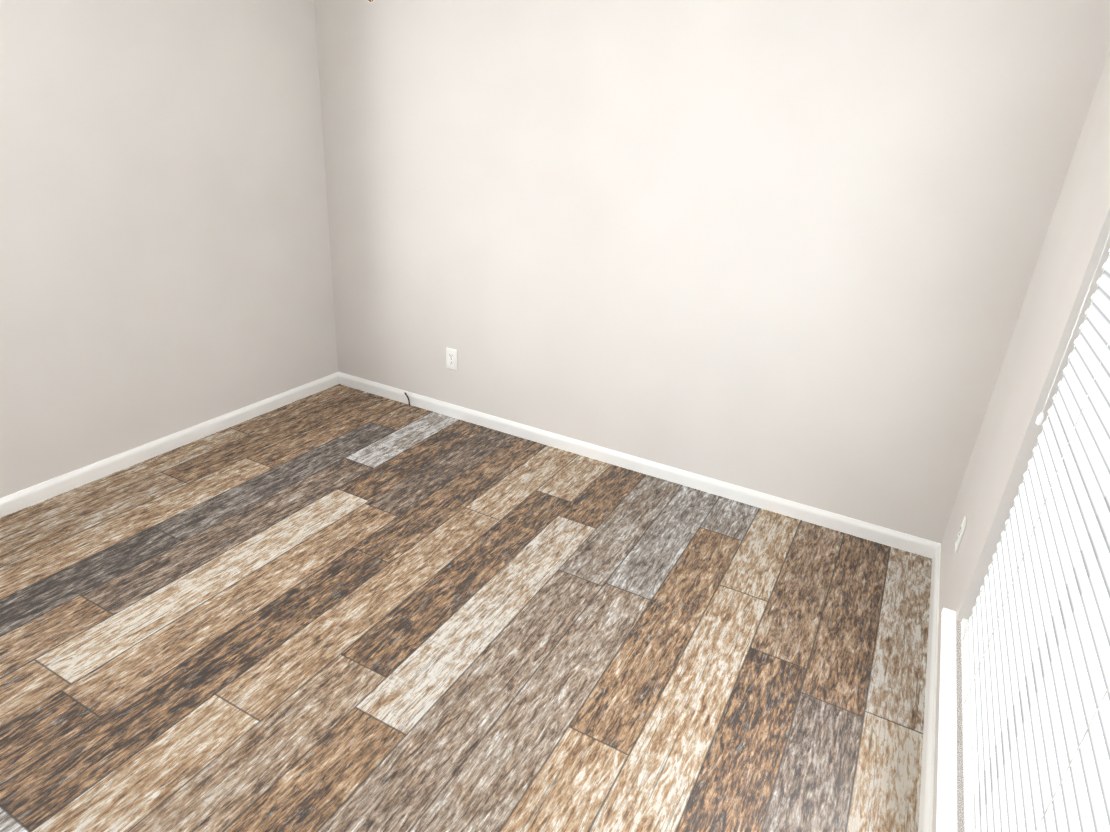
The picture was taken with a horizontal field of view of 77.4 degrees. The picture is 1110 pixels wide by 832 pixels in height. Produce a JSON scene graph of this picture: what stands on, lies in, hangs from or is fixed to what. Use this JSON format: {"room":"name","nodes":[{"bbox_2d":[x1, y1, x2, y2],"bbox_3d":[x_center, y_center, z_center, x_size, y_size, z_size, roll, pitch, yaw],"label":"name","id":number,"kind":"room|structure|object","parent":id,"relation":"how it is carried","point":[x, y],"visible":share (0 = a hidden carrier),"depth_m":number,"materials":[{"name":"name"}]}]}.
{"room":"empty bedroom","nodes":[
{"label":"empty bedroom","id":0,"kind":"room"},
{"bbox_2d":[0,0,337,497],"bbox_3d":[-2.018,-0.830,2.442,0.150,2.440,3.100,15,26,24],"label":"wall","id":1,"kind":"structure","parent":0,"point":[165,261],"depth_m":2.94,"materials":[{"name":"beige paint"}]},
{"bbox_2d":[0,372,338,517],"bbox_3d":[-2.022,0.273,2.881,0.014,0.072,3.100,15,26,24],"label":"baseboard","id":2,"kind":"structure","parent":1,"relation":"attached to","point":[33,495],"depth_m":3.17,"materials":[{"name":"white wood"}]},
{"bbox_2d":[0,384,931,831],"bbox_3d":[-0.946,0.976,1.656,3.550,0.100,4.850,15,26,24],"label":"floor","id":3,"kind":"structure","parent":0,"point":[340,608],"depth_m":2.19,"materials":[{"name":"brown wood"}]},
{"bbox_2d":[314,0,1109,542],"bbox_3d":[0.243,-0.949,3.076,3.550,2.440,0.150,15,26,24],"label":"wall","id":4,"kind":"structure","parent":0,"point":[790,250],"depth_m":2.85,"materials":[{"name":"beige paint"}]},
{"bbox_2d":[446,347,456,369],"bbox_3d":[-0.553,-0.304,3.692,0.072,0.116,0.008,15,26,24],"label":"electrical outlet","id":5,"kind":"object","parent":4,"relation":"attached to","point":[451,358],"visible":1,"depth_m":3.69,"materials":[{"name":"white plastic"}]},
{"bbox_2d":[339,372,939,558],"bbox_3d":[0.129,0.161,3.481,3.250,0.072,0.014,15,26,24],"label":"baseboard","id":6,"kind":"structure","parent":4,"relation":"attached to","point":[864,530],"depth_m":3.29,"materials":[{"name":"white wood"}]},
{"bbox_2d":[932,48,1109,831],"bbox_3d":[0.937,0.012,0.984,0.150,2.440,3.250,15,26,24],"label":"wall","id":7,"kind":"structure","parent":0,"point":[1075,239],"depth_m":1.97,"materials":[{"name":"beige paint"}]},
{"bbox_2d":[918,543,940,831],"bbox_3d":[0.824,1.051,1.552,0.014,0.072,3.100,15,26,24],"label":"baseboard","id":8,"kind":"structure","parent":7,"relation":"attached to","point":[926,795],"depth_m":2.02,"materials":[{"name":"white wood"}]},
{"bbox_2d":[936,608,964,831],"bbox_3d":[0.860,0.874,1.461,0.111,0.077,1.530,15,26,24],"label":"window sill","id":9,"kind":"structure","parent":7,"relation":"attached to","point":[947,803],"depth_m":1.65,"materials":[{"name":"white wood"}]},
{"bbox_2d":[955,516,965,553],"bbox_3d":[1.386,0.405,2.369,0.008,0.116,0.072,15,26,24],"label":"electrical outlet","id":10,"kind":"object","parent":7,"relation":"attached to","point":[960,534],"visible":1,"depth_m":2.35,"materials":[{"name":"white plastic"}]},
{"bbox_2d":[961,232,1109,831],"bbox_3d":[0.915,0.118,1.130,0.075,1.568,1.438,15,26,24],"label":"window blinds","id":11,"kind":"object","parent":7,"relation":"attached to","point":[1035,635],"visible":1,"depth_m":1.34,"materials":[{"name":"white plastic"}]}
]}

